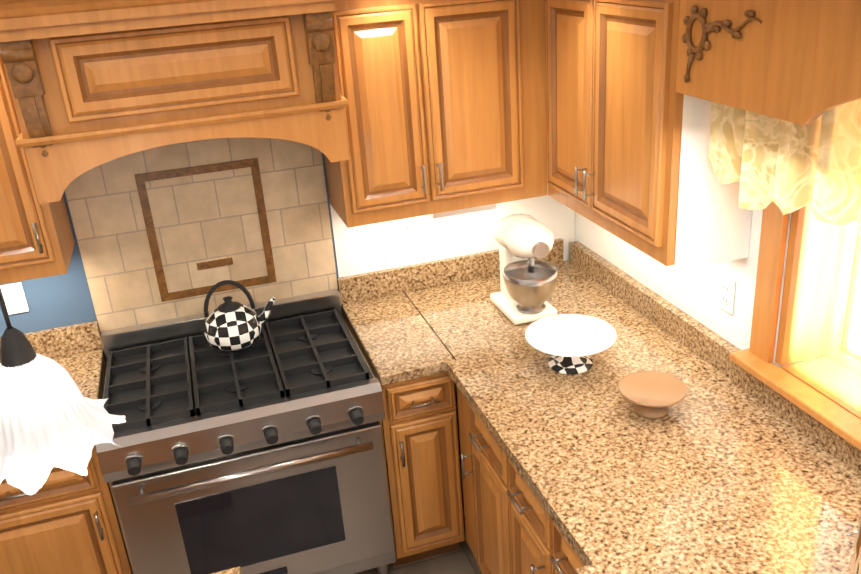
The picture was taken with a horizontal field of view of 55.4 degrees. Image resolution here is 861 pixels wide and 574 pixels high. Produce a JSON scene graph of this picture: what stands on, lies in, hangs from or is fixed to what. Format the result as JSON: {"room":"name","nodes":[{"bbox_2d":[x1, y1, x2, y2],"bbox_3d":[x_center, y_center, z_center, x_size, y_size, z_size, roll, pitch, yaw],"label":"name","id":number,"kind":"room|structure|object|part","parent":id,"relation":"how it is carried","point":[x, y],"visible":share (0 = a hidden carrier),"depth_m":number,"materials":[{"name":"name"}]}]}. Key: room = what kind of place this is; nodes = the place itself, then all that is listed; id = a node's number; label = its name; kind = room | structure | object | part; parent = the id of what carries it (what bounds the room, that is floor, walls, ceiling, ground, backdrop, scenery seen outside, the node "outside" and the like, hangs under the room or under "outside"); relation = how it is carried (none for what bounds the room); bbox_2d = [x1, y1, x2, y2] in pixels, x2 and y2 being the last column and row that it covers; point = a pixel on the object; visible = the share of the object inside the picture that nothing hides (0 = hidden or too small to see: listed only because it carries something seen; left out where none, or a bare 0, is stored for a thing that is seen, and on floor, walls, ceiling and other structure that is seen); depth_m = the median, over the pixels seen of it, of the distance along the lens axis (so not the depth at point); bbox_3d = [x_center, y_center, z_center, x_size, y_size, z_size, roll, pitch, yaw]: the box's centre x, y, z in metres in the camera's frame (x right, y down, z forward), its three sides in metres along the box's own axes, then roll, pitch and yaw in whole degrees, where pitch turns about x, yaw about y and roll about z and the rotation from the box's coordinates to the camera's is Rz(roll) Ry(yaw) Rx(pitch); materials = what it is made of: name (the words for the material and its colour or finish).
{"room":"kitchen","nodes":[
{"label":"kitchen","id":0,"kind":"room"},
{"bbox_2d":[0,14,574,460],"bbox_3d":[-1.237,-0.137,3.073,4.500,2.550,0.134,-11,24,-15],"label":"wall","id":1,"kind":"structure","parent":0,"point":[367,248],"depth_m":3.34,"materials":[{"name":"white paint"}]},
{"bbox_2d":[0,282,28,314],"bbox_3d":[-1.508,0.043,2.974,0.070,0.115,0.010,-11,24,-15],"label":"electrical outlet","id":2,"kind":"object","parent":1,"relation":"attached to","point":[14,298],"visible":1,"depth_m":2.97,"materials":[{"name":"white plastic"}]},
{"bbox_2d":[0,92,79,283],"bbox_3d":[-1.484,-0.460,2.587,0.460,0.878,0.349,-11,24,-15],"label":"upper cabinet","id":3,"kind":"object","parent":1,"relation":"attached to","point":[33,245],"depth_m":2.59,"materials":[{"name":"brown wood"}]},
{"bbox_2d":[0,0,355,211],"bbox_3d":[-0.802,-0.688,2.632,0.930,0.588,0.518,-11,24,-15],"label":"upper cabinet","id":4,"kind":"object","parent":1,"relation":"attached to","point":[174,148],"depth_m":2.41,"materials":[{"name":"brown wood"}]},
{"bbox_2d":[0,0,348,203],"bbox_3d":[-0.792,-0.635,2.633,0.962,0.490,0.561,-11,24,-15],"label":"hood","id":5,"kind":"object","parent":4,"relation":"attached to","point":[85,93],"depth_m":2.40,"materials":[{"name":"brown wood"}]},
{"bbox_3d":[-0.840,-0.258,3.076,0.920,0.884,0.018,-11,24,-15],"label":"panel","id":6,"kind":"part","parent":4,"relation":"part of","materials":[{"name":"stone"}]},
{"bbox_3d":[-0.656,-0.547,2.811,2.178,0.810,0.390,-11,24,-15],"label":"frame","id":7,"kind":"part","parent":4,"relation":"part of","materials":[{"name":"brown wood"}]},
{"bbox_2d":[0,238,562,362],"bbox_3d":[-0.574,0.055,3.286,2.420,0.109,0.028,-11,24,-15],"label":"backsplash","id":8,"kind":"structure","parent":1,"relation":"attached to","point":[69,340],"depth_m":3.38,"materials":[{"name":"beige stone"}]},
{"bbox_2d":[320,0,439,227],"bbox_3d":[-0.222,-0.696,2.922,0.313,0.878,0.349,-11,24,-15],"label":"upper cabinet","id":9,"kind":"object","parent":1,"relation":"attached to","point":[393,175],"depth_m":2.81,"materials":[{"name":"brown wood"}]},
{"bbox_2d":[396,218,414,246],"bbox_3d":[-0.101,-0.220,3.348,0.070,0.115,0.010,-11,24,-15],"label":"electrical outlet","id":10,"kind":"object","parent":1,"relation":"attached to","point":[405,230],"visible":1,"depth_m":3.35,"materials":[{"name":"white plastic"}]},
{"bbox_2d":[424,0,546,217],"bbox_3d":[0.148,-0.765,3.020,0.465,0.878,0.349,-11,24,-15],"label":"upper cabinet","id":11,"kind":"object","parent":1,"relation":"attached to","point":[487,58],"depth_m":2.89,"materials":[{"name":"brown wood"}]},
{"bbox_2d":[356,461,481,573],"bbox_3d":[-0.317,2.045,1.141,4.500,0.060,5.660,-11,24,-15],"label":"floor","id":12,"kind":"structure","parent":0,"point":[462,560],"depth_m":3.23,"materials":[{"name":"stone"}]},
{"bbox_2d":[0,353,132,573],"bbox_3d":[-1.353,0.827,2.976,0.488,0.873,0.659,-11,24,-15],"label":"base cabinet","id":13,"kind":"object","parent":12,"relation":"on","point":[71,525],"depth_m":2.64,"materials":[{"name":"brown wood"}]},
{"bbox_2d":[55,348,103,451],"bbox_3d":[-1.386,0.410,2.788,0.498,0.040,0.673,-11,24,-15],"label":"countertop","id":14,"kind":"structure","parent":13,"relation":"on","point":[86,369],"depth_m":2.97,"materials":[{"name":"beige stone"}]},
{"bbox_2d":[212,566,241,573],"bbox_3d":[-0.503,1.426,1.377,0.655,0.915,1.570,-11,24,-15],"label":"kitchen island","id":15,"kind":"object","parent":12,"relation":"on","point":[236,570],"visible":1,"depth_m":1.96,"materials":[{"name":"brown stone"}]},
{"bbox_2d":[96,289,395,573],"bbox_3d":[-0.668,0.670,3.083,0.914,0.985,0.744,-11,24,-15],"label":"range","id":16,"kind":"object","parent":12,"relation":"on","point":[264,453],"visible":0.98,"depth_m":2.80,"materials":[{"name":"silver metal"}]},
{"bbox_2d":[204,280,275,350],"bbox_3d":[-0.706,0.086,3.023,0.276,0.253,0.210,-11,24,-15],"label":"kettle","id":17,"kind":"object","parent":16,"relation":"on","point":[230,325],"visible":1,"depth_m":2.97,"materials":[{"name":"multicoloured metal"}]},
{"bbox_2d":[342,312,464,566],"bbox_3d":[-0.112,0.596,3.305,0.273,0.873,0.659,-11,24,-15],"label":"base cabinet","id":18,"kind":"object","parent":12,"relation":"on","point":[420,431],"depth_m":2.99,"materials":[{"name":"brown wood"}]},
{"bbox_2d":[341,292,454,387],"bbox_3d":[-0.141,0.178,3.119,0.273,0.040,0.673,-11,24,-15],"label":"countertop","id":19,"kind":"structure","parent":18,"relation":"on","point":[400,346],"depth_m":3.02,"materials":[{"name":"beige stone"}]},
{"bbox_2d":[458,412,488,573],"bbox_3d":[0.541,0.707,2.933,0.844,0.873,0.511,-11,24,-15],"label":"base cabinet","id":20,"kind":"object","parent":12,"relation":"on","point":[473,498],"depth_m":2.93,"materials":[{"name":"brown wood"}]},
{"bbox_2d":[481,444,572,573],"bbox_3d":[0.710,0.921,2.405,0.865,0.873,0.677,-11,24,-15],"label":"base cabinet","id":21,"kind":"object","parent":12,"relation":"on","point":[514,544],"depth_m":2.55,"materials":[{"name":"brown wood"}]},
{"bbox_2d":[405,260,860,573],"bbox_3d":[1.030,0.920,1.185,0.873,0.040,5.328,-11,24,-15],"label":"countertop","id":22,"kind":"structure","parent":21,"relation":"on","point":[721,482],"depth_m":2.28,"materials":[{"name":"beige stone"}]},
{"bbox_2d":[490,214,557,324],"bbox_3d":[0.354,-0.081,3.099,0.204,0.381,0.322,-11,24,-15],"label":"stand mixer","id":23,"kind":"object","parent":22,"relation":"on","point":[527,283],"visible":1,"depth_m":3.03,"materials":[{"name":"beige metal"}]},
{"bbox_2d":[525,314,616,373],"bbox_3d":[0.469,0.206,2.749,0.300,0.114,0.300,-11,24,-15],"label":"cake stand","id":24,"kind":"object","parent":22,"relation":"on","point":[569,342],"visible":1,"depth_m":2.73,"materials":[{"name":"white ceramic"}]},
{"bbox_2d":[618,371,686,418],"bbox_3d":[0.664,0.335,2.460,0.200,0.079,0.200,-11,24,-15],"label":"cake stand","id":25,"kind":"object","parent":22,"relation":"on","point":[652,394],"visible":1,"depth_m":2.44,"materials":[{"name":"brown ceramic"}]},
{"bbox_2d":[844,530,857,536],"bbox_3d":[0.968,0.573,1.857,0.078,0.075,0.036,-11,24,-15],"label":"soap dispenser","id":26,"kind":"object","parent":22,"relation":"on","point":[850,533],"visible":0.31,"depth_m":1.84,"materials":[{"name":"silver metal"}]},
{"bbox_2d":[849,515,860,573],"bbox_3d":[0.912,0.491,1.499,0.304,0.513,0.124,-11,24,-15],"label":"faucet","id":27,"kind":"object","parent":22,"relation":"on","point":[855,563],"visible":1,"depth_m":1.48,"materials":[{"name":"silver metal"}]},
{"bbox_2d":[575,209,860,375],"bbox_3d":[1.594,0.502,1.097,0.300,2.550,5.530,-11,24,-15],"label":"wall","id":28,"kind":"structure","parent":0,"point":[693,293],"depth_m":2.72,"materials":[{"name":"white paint"}]},
{"bbox_2d":[545,0,584,216],"bbox_3d":[0.597,-0.707,2.809,0.299,0.878,0.374,-11,24,-15],"label":"upper cabinet","id":29,"kind":"object","parent":28,"relation":"attached to","point":[565,19],"depth_m":2.79,"materials":[{"name":"brown wood"}]},
{"bbox_2d":[585,0,776,265],"bbox_3d":[0.718,-0.563,2.452,0.299,0.878,0.434,-11,24,-15],"label":"upper cabinet","id":30,"kind":"object","parent":28,"relation":"attached to","point":[642,57],"depth_m":2.31,"materials":[{"name":"brown wood"}]},
{"bbox_2d":[674,94,751,271],"bbox_3d":[0.811,-0.434,2.285,0.253,0.800,0.003,-11,24,-15],"label":"wall panel","id":31,"kind":"object","parent":28,"relation":"attached to","point":[714,220],"visible":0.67,"depth_m":2.36,"materials":[{"name":"white paint"}]},
{"bbox_2d":[569,241,860,471],"bbox_3d":[1.427,0.789,1.251,0.038,0.093,5.299,-11,24,-15],"label":"backsplash","id":32,"kind":"structure","parent":28,"relation":"attached to","point":[712,348],"depth_m":2.74,"materials":[{"name":"beige stone"}]},
{"bbox_2d":[718,274,735,313],"bbox_3d":[0.940,0.022,2.603,0.010,0.115,0.070,-11,24,-15],"label":"electrical outlet","id":33,"kind":"object","parent":28,"relation":"attached to","point":[726,294],"visible":1,"depth_m":2.60,"materials":[{"name":"white plastic"}]},
{"bbox_2d":[729,201,860,450],"bbox_3d":[1.280,-0.012,1.603,0.299,1.113,1.690,-11,24,-15],"label":"window","id":34,"kind":"structure","parent":28,"relation":"in","point":[822,267],"depth_m":2.35,"materials":[{"name":"brown wood"}]},
{"bbox_2d":[708,98,860,241],"bbox_3d":[0.960,-0.307,1.669,0.096,0.550,1.200,-11,24,-15],"label":"swag","id":35,"kind":"object","parent":34,"relation":"attached to","point":[785,167],"visible":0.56,"depth_m":1.97,"materials":[{"name":"beige fabric"}]},
{"bbox_3d":[-0.492,-0.358,0.113,4.500,0.080,5.660,-11,24,-15],"label":"ceiling","id":36,"kind":"structure","parent":0,"visible":0},
{"bbox_2d":[0,289,125,495],"bbox_3d":[-0.767,-0.205,1.336,0.299,1.122,0.299,-11,24,-15],"label":"pendant light","id":37,"kind":"object","parent":36,"relation":"hanging from","point":[51,416],"visible":1,"depth_m":1.46,"materials":[{"name":"white glass"}]},
{"label":"outside","id":38,"kind":"structure","parent":0,"visible":0},
{"bbox_2d":[855,315,860,353],"bbox_3d":[7.170,-0.415,5.664,12.900,0.060,36.000,-11,24,-15],"label":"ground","id":39,"kind":"structure","parent":38,"point":[858,340],"depth_m":4.72,"materials":[{"name":"white"}]}
]}

